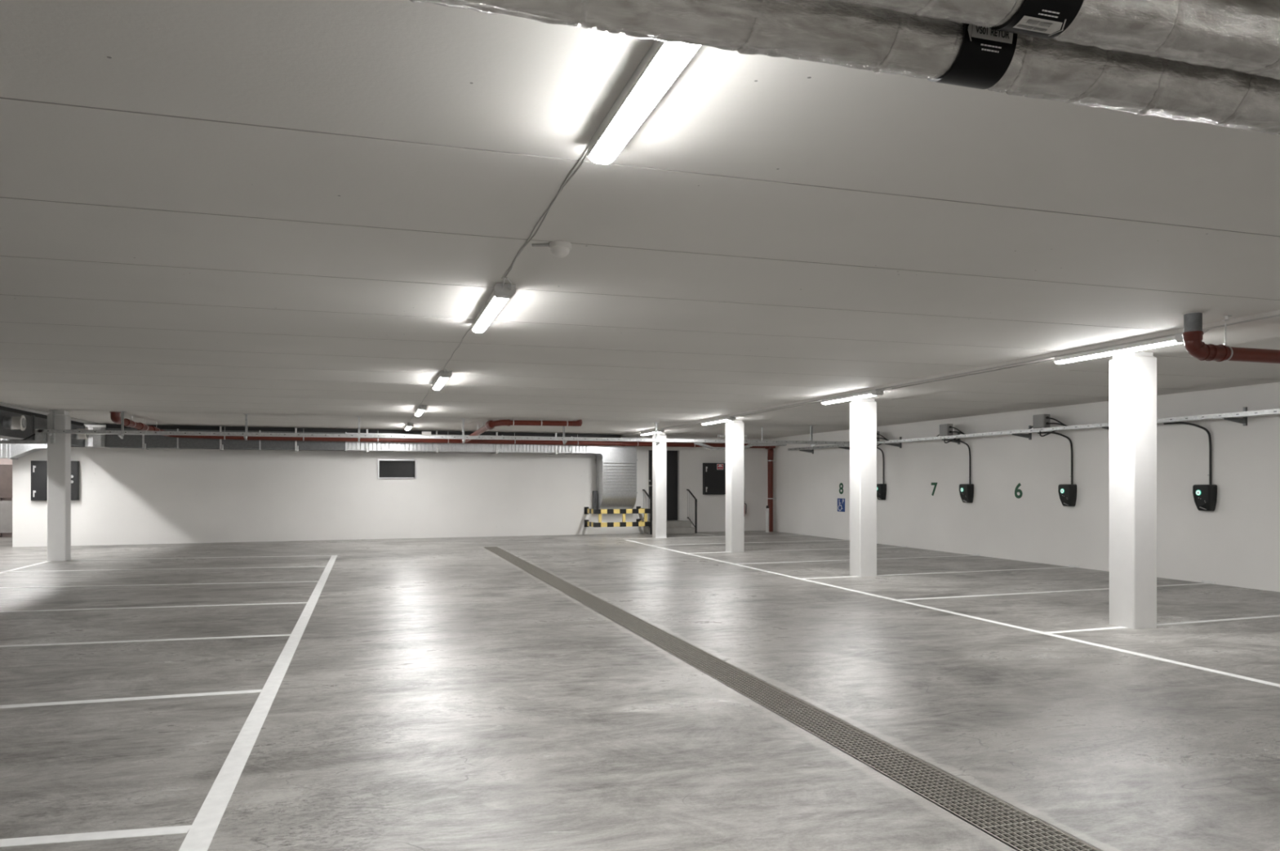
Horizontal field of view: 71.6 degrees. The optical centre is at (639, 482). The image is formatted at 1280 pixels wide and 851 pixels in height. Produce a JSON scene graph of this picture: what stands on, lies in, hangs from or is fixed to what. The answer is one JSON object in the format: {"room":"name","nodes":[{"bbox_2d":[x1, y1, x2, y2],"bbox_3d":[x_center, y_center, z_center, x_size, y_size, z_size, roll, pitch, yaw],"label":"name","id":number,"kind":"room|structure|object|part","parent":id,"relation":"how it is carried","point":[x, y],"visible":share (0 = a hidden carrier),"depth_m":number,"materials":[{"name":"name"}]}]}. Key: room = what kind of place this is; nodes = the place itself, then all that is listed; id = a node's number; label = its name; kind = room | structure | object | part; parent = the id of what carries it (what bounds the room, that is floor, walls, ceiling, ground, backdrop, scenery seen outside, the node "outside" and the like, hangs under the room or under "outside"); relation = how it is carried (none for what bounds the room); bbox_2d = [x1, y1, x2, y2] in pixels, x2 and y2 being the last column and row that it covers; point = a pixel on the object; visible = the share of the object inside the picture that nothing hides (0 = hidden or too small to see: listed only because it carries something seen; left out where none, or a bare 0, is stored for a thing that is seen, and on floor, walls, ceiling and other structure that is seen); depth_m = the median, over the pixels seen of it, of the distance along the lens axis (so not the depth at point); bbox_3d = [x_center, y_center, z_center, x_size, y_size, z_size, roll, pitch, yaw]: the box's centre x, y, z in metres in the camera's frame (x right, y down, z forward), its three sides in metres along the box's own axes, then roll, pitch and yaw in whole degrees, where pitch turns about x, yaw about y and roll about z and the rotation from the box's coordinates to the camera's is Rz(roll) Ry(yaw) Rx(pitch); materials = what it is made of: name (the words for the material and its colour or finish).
{"room":"parking garage","nodes":[
{"label":"parking garage","id":0,"kind":"room"},
{"bbox_2d":[0,457,12,537],"bbox_3d":[-17.819,0.057,23.475,6.600,2.787,0.300,0,0,-17],"label":"wall","id":1,"kind":"structure","parent":0,"point":[2,460],"depth_m":23.61,"materials":[{"name":"paint"}]},
{"bbox_2d":[0,464,12,537],"bbox_3d":[-17.218,0.485,23.391,4.700,1.930,0.190,0,0,-17],"label":"door","id":2,"kind":"structure","parent":1,"relation":"in","point":[6,470],"depth_m":23.50,"materials":[{"name":"metal"}]},
{"bbox_3d":[-17.233,-0.040,23.439,4.700,0.880,0.090,0,0,-17],"label":"panel","id":3,"kind":"part","parent":2,"relation":"part of","materials":[{"name":"grey metal"}]},
{"bbox_3d":[-15.953,0.905,23.803,2.040,0.850,0.120,0,0,-17],"label":"panel","id":4,"kind":"part","parent":2,"relation":"part of","materials":[{"name":"silver metal"}]},
{"bbox_2d":[12,424,767,546],"bbox_3d":[-5.156,0.057,23.566,19.294,2.787,0.300,0,0,-21],"label":"wall","id":5,"kind":"structure","parent":0,"point":[127,495],"depth_m":22.42,"materials":[{"name":"paint"}]},
{"bbox_2d":[31,460,79,500],"bbox_3d":[-13.293,-0.048,20.170,0.923,0.895,0.135,0,0,-21],"label":"electrical cabinet","id":6,"kind":"object","parent":5,"relation":"attached to","point":[38,468],"visible":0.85,"depth_m":20.05,"materials":[{"name":"black metal"}]},
{"bbox_2d":[106,423,637,509],"bbox_3d":[-6.171,-0.254,22.650,12.889,2.167,0.647,0,0,-21],"label":"ventilation duct","id":7,"kind":"object","parent":5,"relation":"attached to","point":[615,465],"visible":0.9,"depth_m":22.63,"materials":[{"name":"metal"}]},
{"bbox_2d":[377,458,416,478],"bbox_3d":[-6.301,-0.352,23.009,0.972,0.505,0.150,0,0,-21],"label":"window","id":8,"kind":"structure","parent":5,"relation":"in","point":[387,468],"depth_m":23.05,"materials":[{"name":"glass"}]},
{"bbox_2d":[584,506,650,527],"bbox_3d":[-0.619,0.958,24.710,1.685,0.559,0.856,0,0,-21],"label":"barrier","id":9,"kind":"object","parent":5,"relation":"attached to","point":[638,509],"visible":1,"depth_m":24.35,"materials":[{"name":"yellow metal"}]},
{"bbox_3d":[-1.352,1.145,24.442,0.045,0.124,0.785,0,0,-21],"label":"return rail","id":10,"kind":"part","parent":9,"relation":"part of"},
{"bbox_3d":[-1.352,0.785,24.442,0.045,0.124,0.785,0,0,-21],"label":"return rail","id":11,"kind":"part","parent":9,"relation":"part of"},
{"bbox_3d":[-0.474,1.145,24.336,1.645,0.124,0.054,0,0,-21],"label":"rail","id":12,"kind":"part","parent":9,"relation":"part of","materials":[{"name":"yellow metal"}]},
{"bbox_3d":[-0.474,0.785,24.336,1.645,0.124,0.054,0,0,-21],"label":"rail","id":13,"kind":"part","parent":9,"relation":"part of","materials":[{"name":"yellow metal"}]},
{"bbox_2d":[646,447,681,520],"bbox_3d":[0.659,0.052,25.767,1.083,2.105,0.212,0,0,-21],"label":"door","id":14,"kind":"structure","parent":5,"relation":"in","point":[673,455],"depth_m":25.86,"materials":[{"name":"paint"}]},
{"bbox_2d":[702,462,725,494],"bbox_3d":[2.250,-0.115,26.212,0.822,0.930,0.135,0,0,-21],"label":"electrical cabinet","id":15,"kind":"object","parent":5,"relation":"attached to","point":[713,473],"visible":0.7,"depth_m":26.14,"materials":[{"name":"black metal"}]},
{"bbox_2d":[0,0,1279,438],"bbox_3d":[-4.288,-1.340,11.238,25.350,0.006,38.000,0,0,-17],"label":"ceiling","id":16,"kind":"structure","parent":0,"point":[277,213],"depth_m":4.68,"materials":[{"name":"paint"}]},
{"bbox_2d":[0,401,102,424],"bbox_3d":[-10.081,-1.329,13.079,0.016,0.014,14.900,0,0,-17],"label":"cable","id":17,"kind":"object","parent":16,"relation":"attached to","point":[0,402],"visible":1,"depth_m":16.26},
{"bbox_2d":[0,405,106,447],"bbox_3d":[-8.933,-1.058,8.401,0.750,0.535,25.281,0,0,-17],"label":"ventilation duct","id":18,"kind":"object","parent":16,"relation":"hanging from","point":[15,424],"visible":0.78,"depth_m":16.60,"materials":[{"name":"metal"}]},
{"bbox_2d":[0,438,47,459],"bbox_3d":[-15.252,-0.772,19.171,5.000,0.515,0.490,0,0,-17],"label":"ventilation duct","id":19,"kind":"object","parent":18,"relation":"attached to","point":[9,451],"visible":0.57,"depth_m":19.43,"materials":[{"name":"metal"}]},
{"bbox_2d":[109,411,176,436],"bbox_3d":[-10.352,-1.188,18.563,0.262,0.298,3.846,0,0,-12],"label":"drain pipe","id":20,"kind":"object","parent":16,"relation":"attached to","point":[115,416],"visible":0.77,"depth_m":17.76,"materials":[{"name":"metal"}]},
{"bbox_2d":[404,422,413,430],"bbox_3d":[-5.337,-1.298,20.509,0.132,0.079,1.752,0,0,-17],"label":"strip light","id":21,"kind":"object","parent":16,"relation":"attached to","point":[409,425],"visible":1,"depth_m":19.97,"materials":[{"name":"white plastic"}]},
{"bbox_2d":[414,404,426,416],"bbox_3d":[-3.952,-1.298,15.966,0.132,0.079,1.752,0,0,-17],"label":"strip light","id":22,"kind":"object","parent":16,"relation":"attached to","point":[421,407],"visible":1,"depth_m":15.54,"materials":[{"name":"white plastic"}]},
{"bbox_2d":[415,409,424,416],"bbox_3d":[-3.995,-1.270,16.108,0.104,0.025,1.446,0,0,-17],"label":"diffuser","id":23,"kind":"object","parent":22,"relation":"attached to","point":[418,412],"depth_m":16.12,"materials":[{"name":"white plastic"}]},
{"bbox_2d":[0,409,849,447],"bbox_3d":[-4.402,-1.021,18.145,20.160,0.632,0.300,0,0,-17],"label":"cable tray","id":24,"kind":"object","parent":16,"relation":"hanging from","point":[40,434],"visible":0.91,"depth_m":17.71,"materials":[{"name":"metal"}]},
{"bbox_2d":[0,440,44,444],"bbox_3d":[-12.445,-0.735,15.690,3.340,0.060,0.186,0,0,-17],"label":"tray","id":25,"kind":"object","parent":24,"relation":"on","point":[17,442],"depth_m":16.01,"materials":[{"name":"metal"}]},
{"bbox_2d":[422,431,431,435],"bbox_3d":[-4.347,-1.000,18.068,0.180,0.080,0.100,0,0,-17],"label":"junction box","id":26,"kind":"object","parent":24,"relation":"on","point":[424,433],"visible":1,"depth_m":18.02,"materials":[{"name":"white plastic"}]},
{"bbox_2d":[37,428,849,444],"bbox_3d":[-2.836,-0.935,18.598,16.900,0.066,0.186,0,0,-17],"label":"tray","id":27,"kind":"object","parent":24,"relation":"on","point":[52,432],"depth_m":17.95,"materials":[{"name":"metal"}]},
{"bbox_2d":[432,368,452,390],"bbox_3d":[-2.508,-1.298,11.230,0.132,0.079,1.752,0,0,-17],"label":"strip light","id":28,"kind":"object","parent":16,"relation":"attached to","point":[442,377],"visible":1,"depth_m":10.91,"materials":[{"name":"white plastic"}]},
{"bbox_2d":[432,377,448,390],"bbox_3d":[-2.552,-1.270,11.373,0.104,0.025,1.446,0,0,-17],"label":"diffuser","id":29,"kind":"object","parent":28,"relation":"attached to","point":[440,381],"depth_m":11.35,"materials":[{"name":"white plastic"}]},
{"bbox_2d":[444,325,471,368],"bbox_3d":[-1.851,-1.333,8.923,0.018,0.007,3.150,0,0,-17],"label":"cable","id":30,"kind":"object","parent":16,"relation":"attached to","point":[471,326],"visible":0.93,"depth_m":8.69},
{"bbox_2d":[173,425,776,531],"bbox_3d":[-3.284,0.057,23.272,15.914,2.787,0.376,0,0,-22],"label":"drain pipe","id":31,"kind":"object","parent":16,"relation":"attached to","point":[770,448],"visible":0.75,"depth_m":23.29,"materials":[{"name":"metal"}]},
{"bbox_2d":[471,276,515,332],"bbox_3d":[-1.100,-1.298,6.610,0.132,0.079,1.752,0,0,-17],"label":"strip light","id":32,"kind":"object","parent":16,"relation":"attached to","point":[502,292],"visible":1,"depth_m":6.35,"materials":[{"name":"white plastic"}]},
{"bbox_2d":[472,296,508,332],"bbox_3d":[-1.144,-1.270,6.753,0.104,0.025,1.446,0,0,-17],"label":"diffuser","id":33,"kind":"object","parent":32,"relation":"attached to","point":[495,304],"depth_m":6.65,"materials":[{"name":"white plastic"}]},
{"bbox_2d":[460,417,582,443],"bbox_3d":[-3.539,-1.179,20.269,1.762,0.337,5.178,0,0,-40],"label":"drain pipe","id":34,"kind":"object","parent":16,"relation":"attached to","point":[490,424],"visible":0.98,"depth_m":18.59,"materials":[{"name":"metal"}]},
{"bbox_2d":[501,145,588,278],"bbox_3d":[-0.540,-1.333,4.623,0.017,0.007,2.440,0,0,-17],"label":"cable","id":35,"kind":"object","parent":16,"relation":"attached to","point":[585,151],"visible":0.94,"depth_m":4.34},
{"bbox_2d":[504,153,587,277],"bbox_3d":[-0.531,-1.333,4.626,0.028,0.007,2.440,0,0,-17],"label":"cable","id":36,"kind":"object","parent":16,"relation":"attached to","point":[586,155],"visible":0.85,"depth_m":4.29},
{"bbox_2d":[531,240,571,257],"bbox_3d":[-0.490,-1.298,4.952,0.214,0.078,0.124,0,0,-17],"label":"sensor","id":37,"kind":"object","parent":16,"relation":"attached to","point":[560,249],"visible":1,"depth_m":4.93,"materials":[{"name":"white plastic"}]},
{"bbox_2d":[586,39,700,164],"bbox_3d":[0.101,-1.298,2.669,0.132,0.079,1.752,0,0,-17],"label":"strip light","id":38,"kind":"object","parent":16,"relation":"attached to","point":[664,61],"visible":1,"depth_m":2.93,"materials":[{"name":"white plastic"}]},
{"bbox_2d":[717,434,746,437],"bbox_3d":[2.582,-1.302,24.832,0.820,0.070,0.150,0,0,-17],"label":"strip light","id":39,"kind":"object","parent":16,"relation":"attached to","point":[718,435],"visible":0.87,"depth_m":24.69,"materials":[{"name":"grey plastic"}]},
{"bbox_2d":[693,426,786,449],"bbox_3d":[2.400,-1.057,21.107,2.300,0.560,0.200,0,0,-17],"label":"cable tray","id":40,"kind":"object","parent":16,"relation":"hanging from","point":[704,445],"visible":0.74,"depth_m":21.07,"materials":[{"name":"metal"}]},
{"bbox_2d":[693,442,786,449],"bbox_3d":[2.400,-0.869,21.107,2.300,0.183,0.200,0,0,-17],"label":"tray","id":41,"kind":"object","parent":40,"relation":"on","point":[704,445],"depth_m":21.05,"materials":[{"name":"metal"}]},
{"bbox_2d":[409,0,1279,134],"bbox_3d":[3.009,-1.195,2.991,15.500,0.284,0.197,0,0,-17],"label":"insulated pipe","id":42,"kind":"object","parent":16,"relation":"hanging from","point":[833,32],"visible":0.82,"depth_m":2.24,"materials":[{"name":"metal"}]},
{"bbox_2d":[621,309,1279,436],"bbox_3d":[4.466,-1.329,10.195,1.030,0.055,30.900,0,0,-17],"label":"trim","id":43,"kind":"structure","parent":16,"relation":"attached to","point":[1266,328],"depth_m":10.44,"materials":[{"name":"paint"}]},
{"bbox_2d":[640,428,664,435],"bbox_3d":[0.331,-1.262,22.237,0.132,0.079,1.752,0,0,-17],"label":"strip light","id":44,"kind":"object","parent":43,"relation":"attached to","point":[662,430],"visible":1,"depth_m":22.21,"materials":[{"name":"white plastic"}]},
{"bbox_2d":[701,415,735,425],"bbox_3d":[1.611,-1.262,18.037,0.132,0.079,1.752,0,0,-17],"label":"strip light","id":45,"kind":"object","parent":43,"relation":"attached to","point":[728,418],"visible":1,"depth_m":17.91,"materials":[{"name":"white plastic"}]},
{"bbox_2d":[702,419,728,425],"bbox_3d":[1.567,-1.236,18.180,0.104,0.025,1.446,0,0,-17],"label":"diffuser","id":46,"kind":"object","parent":45,"relation":"attached to","point":[712,421],"depth_m":18.25,"materials":[{"name":"white plastic"}]},
{"bbox_2d":[739,400,821,416],"bbox_3d":[2.438,-1.296,15.667,0.014,0.012,3.350,0,0,-17],"label":"cable","id":47,"kind":"object","parent":43,"relation":"attached to","point":[820,401],"visible":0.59,"depth_m":15.52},
{"bbox_2d":[821,388,885,404],"bbox_3d":[3.139,-1.262,13.025,0.132,0.079,1.752,0,0,-17],"label":"strip light","id":48,"kind":"object","parent":43,"relation":"attached to","point":[878,392],"visible":1,"depth_m":12.92,"materials":[{"name":"white plastic"}]},
{"bbox_2d":[822,394,875,404],"bbox_3d":[3.095,-1.236,13.168,0.104,0.025,1.446,0,0,-17],"label":"diffuser","id":49,"kind":"object","parent":48,"relation":"attached to","point":[851,397],"depth_m":13.18,"materials":[{"name":"white plastic"}]},
{"bbox_2d":[641,314,1279,432],"bbox_3d":[3.096,-1.296,12.966,0.016,0.014,21.000,0,0,-17],"label":"cable","id":50,"kind":"object","parent":43,"relation":"attached to","point":[1277,315],"visible":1,"depth_m":9.50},
{"bbox_2d":[892,359,1053,388],"bbox_3d":[3.932,-1.296,10.764,0.014,0.012,3.100,0,0,-17],"label":"cable","id":51,"kind":"object","parent":43,"relation":"attached to","point":[1050,359],"visible":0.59,"depth_m":10.51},
{"bbox_2d":[1053,328,1210,364],"bbox_3d":[4.573,-1.262,8.319,0.132,0.079,1.752,0,0,-17],"label":"strip light","id":52,"kind":"object","parent":43,"relation":"attached to","point":[1177,338],"visible":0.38,"depth_m":8.32,"materials":[{"name":"white plastic"}]},
{"bbox_2d":[1054,340,1180,364],"bbox_3d":[4.530,-1.236,8.461,0.104,0.025,1.446,0,0,-17],"label":"diffuser","id":53,"kind":"object","parent":52,"relation":"attached to","point":[1151,344],"depth_m":8.41,"materials":[{"name":"white plastic"}]},
{"bbox_2d":[835,0,1279,79],"bbox_3d":[3.081,-1.159,2.753,15.500,0.186,0.187,0,0,-17],"label":"insulated pipe","id":54,"kind":"object","parent":16,"relation":"hanging from","point":[1243,36],"visible":1,"depth_m":2.14,"materials":[{"name":"metal"}]},
{"bbox_2d":[1182,311,1279,363],"bbox_3d":[6.881,-1.149,7.774,5.402,0.377,0.144,0,0,-17],"label":"drain pipe","id":55,"kind":"object","parent":16,"relation":"attached to","point":[1193,334],"visible":1,"depth_m":7.02,"materials":[{"name":"metal"}]},
{"bbox_3d":[4.701,-1.226,7.110,0.070,0.222,0.028,0,0,-17],"label":"hanger rod","id":56,"kind":"part","parent":55,"relation":"part of","materials":[{"name":"metal"}]},
{"bbox_2d":[0,530,1279,850],"bbox_3d":[-4.288,1.433,11.238,25.350,0.035,38.000,0,0,-17],"label":"floor","id":57,"kind":"structure","parent":0,"point":[405,694],"depth_m":5.98,"materials":[{"name":"concrete"}]},
{"bbox_2d":[47,409,71,560],"bbox_3d":[-10.850,0.057,16.577,0.300,2.787,0.320,0,0,-17],"label":"concrete column","id":58,"kind":"structure","parent":57,"relation":"on","point":[59,454],"depth_m":16.44,"materials":[{"name":"paint"}]},
{"bbox_2d":[642,488,652,534],"bbox_3d":[0.208,0.820,25.128,0.042,1.260,0.676,0,0,-21],"label":"handrail","id":59,"kind":"object","parent":57,"relation":"on","point":[643,490],"visible":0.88,"depth_m":24.87,"materials":[{"name":"black metal"}]},
{"bbox_3d":[0.208,0.376,25.128,0.042,0.372,0.676,0,0,-21],"label":"rail","id":60,"kind":"part","parent":59,"relation":"part of","materials":[{"name":"black metal"}]},
{"bbox_3d":[0.311,0.960,24.863,0.040,0.980,0.045,0,0,-21],"label":"newel post","id":61,"kind":"part","parent":59,"relation":"part of","materials":[{"name":"black metal"}]},
{"bbox_2d":[652,432,666,537],"bbox_3d":[0.515,0.074,23.418,0.300,2.752,0.320,0,0,-17],"label":"concrete column","id":62,"kind":"structure","parent":57,"relation":"on","point":[659,451],"depth_m":23.28,"materials":[{"name":"paint"}]},
{"bbox_2d":[644,520,694,533],"bbox_3d":[0.845,1.278,25.405,1.329,0.345,0.620,0,0,-21],"label":"steps","id":63,"kind":"structure","parent":57,"relation":"on","point":[682,526],"depth_m":25.33,"materials":[{"name":"concrete"}]},
{"bbox_2d":[686,488,697,533],"bbox_3d":[1.498,0.820,25.629,0.042,1.260,0.676,0,0,-21],"label":"handrail","id":64,"kind":"object","parent":57,"relation":"on","point":[695,524],"visible":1,"depth_m":25.48,"materials":[{"name":"black metal"}]},
{"bbox_3d":[1.498,0.376,25.629,0.042,0.372,0.676,0,0,-21],"label":"rail","id":65,"kind":"part","parent":64,"relation":"part of","materials":[{"name":"black metal"}]},
{"bbox_3d":[1.601,0.960,25.364,0.040,0.980,0.045,0,0,-21],"label":"newel post","id":66,"kind":"part","parent":64,"relation":"part of","materials":[{"name":"black metal"}]},
{"bbox_2d":[725,420,744,551],"bbox_3d":[1.992,0.074,18.641,0.300,2.752,0.320,0,0,-17],"label":"concrete column","id":67,"kind":"structure","parent":57,"relation":"on","point":[735,429],"depth_m":18.50,"materials":[{"name":"paint"}]},
{"bbox_2d":[764,505,769,532],"bbox_3d":[3.725,1.060,25.954,0.150,0.780,0.150,0,0,-17],"label":"post","id":68,"kind":"object","parent":57,"relation":"on","point":[766,506],"visible":1,"depth_m":25.92,"materials":[{"name":"metal"}]},
{"bbox_2d":[483,546,1102,850],"bbox_3d":[-0.470,1.579,10.468,0.325,0.262,20.020,0,0,-17],"label":"floor drain","id":69,"kind":"object","parent":57,"relation":"in","point":[1006,823],"visible":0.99,"depth_m":4.90,"materials":[{"name":"grey metal"}]},
{"bbox_2d":[849,398,876,576],"bbox_3d":[3.488,0.074,13.870,0.300,2.752,0.320,0,0,-17],"label":"concrete column","id":70,"kind":"structure","parent":57,"relation":"on","point":[863,411],"depth_m":13.73,"materials":[{"name":"paint"}]},
{"bbox_2d":[1109,351,1156,628],"bbox_3d":[4.987,0.074,8.984,0.300,2.752,0.320,0,0,-17],"label":"concrete column","id":71,"kind":"structure","parent":57,"relation":"on","point":[1132,375],"depth_m":8.85,"materials":[{"name":"paint"}]},
{"bbox_2d":[767,382,1279,591],"bbox_3d":[8.538,0.057,12.116,0.300,2.787,32.200,0,0,-17],"label":"wall","id":72,"kind":"structure","parent":0,"point":[1237,544],"depth_m":15.57,"materials":[{"name":"paint"}]},
{"bbox_2d":[837,497,844,511],"bbox_3d":[5.149,0.573,22.708,0.009,0.355,0.390,0,0,-17],"label":"parking sign","id":73,"kind":"object","parent":72,"relation":"attached to","point":[841,501],"visible":1,"depth_m":22.70,"materials":[{"name":"blue metal"}]},
{"bbox_2d":[839,482,843,493],"bbox_3d":[5.150,0.149,22.708,0.001,0.290,0.218,0,0,-17],"label":"number","id":74,"kind":"object","parent":72,"relation":"attached to","point":[841,483],"visible":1,"depth_m":22.71,"materials":[{"name":"green paint"}]},
{"bbox_2d":[876,446,886,499],"bbox_3d":[5.567,-0.249,21.049,0.175,1.308,0.740,0,0,-17],"label":"charger","id":75,"kind":"object","parent":72,"relation":"attached to","point":[881,487],"visible":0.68,"depth_m":20.75,"materials":[{"name":"black plastic"}]},
{"bbox_2d":[931,482,937,495],"bbox_3d":[6.290,0.142,18.966,0.001,0.289,0.227,0,0,-17],"label":"number","id":76,"kind":"object","parent":72,"relation":"attached to","point":[932,483],"visible":1,"depth_m":18.97,"materials":[{"name":"green paint"}]},
{"bbox_2d":[954,439,973,502],"bbox_3d":[6.479,-0.249,18.055,0.175,1.308,0.740,0,0,-17],"label":"charger","id":77,"kind":"object","parent":72,"relation":"attached to","point":[966,491],"visible":0.93,"depth_m":17.79,"materials":[{"name":"black plastic"}]},
{"bbox_2d":[1014,483,1022,497],"bbox_3d":[7.040,0.147,16.508,0.001,0.294,0.211,0,0,-17],"label":"number","id":78,"kind":"object","parent":72,"relation":"attached to","point":[1016,490],"visible":1,"depth_m":16.51,"materials":[{"name":"green paint"}]},
{"bbox_2d":[787,406,1279,453],"bbox_3d":[7.127,-0.912,15.528,0.410,0.255,19.550,0,0,-17],"label":"cable tray","id":79,"kind":"object","parent":72,"relation":"attached to","point":[1230,416],"visible":0.83,"depth_m":15.19,"materials":[{"name":"metal"}]},
{"bbox_2d":[876,431,888,446],"bbox_3d":[5.475,-0.996,20.638,0.182,0.398,1.117,0,0,-17],"label":"junction box","id":80,"kind":"object","parent":79,"relation":"on","point":[877,432],"visible":0.29,"depth_m":20.52,"materials":[{"name":"grey plastic"}]},
{"bbox_2d":[935,423,965,443],"bbox_3d":[6.268,-0.996,18.037,0.182,0.398,1.117,0,0,-17],"label":"junction box","id":81,"kind":"object","parent":79,"relation":"on","point":[945,429],"visible":0.98,"depth_m":18.02,"materials":[{"name":"grey plastic"}]},
{"bbox_3d":[6.194,-1.075,18.123,0.012,0.220,0.250,0,0,-17],"label":"lid","id":82,"kind":"part","parent":81,"relation":"part of","materials":[{"name":"grey plastic"}]},
{"bbox_2d":[1028,413,1066,436],"bbox_3d":[7.052,-0.996,15.463,0.182,0.398,1.117,0,0,-17],"label":"junction box","id":83,"kind":"object","parent":79,"relation":"on","point":[1041,420],"visible":0.98,"depth_m":15.45,"materials":[{"name":"grey plastic"}]},
{"bbox_3d":[6.978,-1.075,15.550,0.012,0.220,0.250,0,0,-17],"label":"lid","id":84,"kind":"part","parent":83,"relation":"part of","materials":[{"name":"grey plastic"}]},
{"bbox_2d":[1037,431,1076,506],"bbox_3d":[7.267,-0.249,15.473,0.175,1.308,0.740,0,0,-17],"label":"charger","id":85,"kind":"object","parent":72,"relation":"attached to","point":[1067,492],"visible":0.98,"depth_m":15.20,"materials":[{"name":"black plastic"}]},
{"bbox_2d":[1163,422,1217,511],"bbox_3d":[8.031,-0.249,12.967,0.175,1.308,0.740,0,0,-17],"label":"charger","id":86,"kind":"object","parent":72,"relation":"attached to","point":[1205,495],"visible":0.99,"depth_m":12.70,"materials":[{"name":"black plastic"}]}
]}

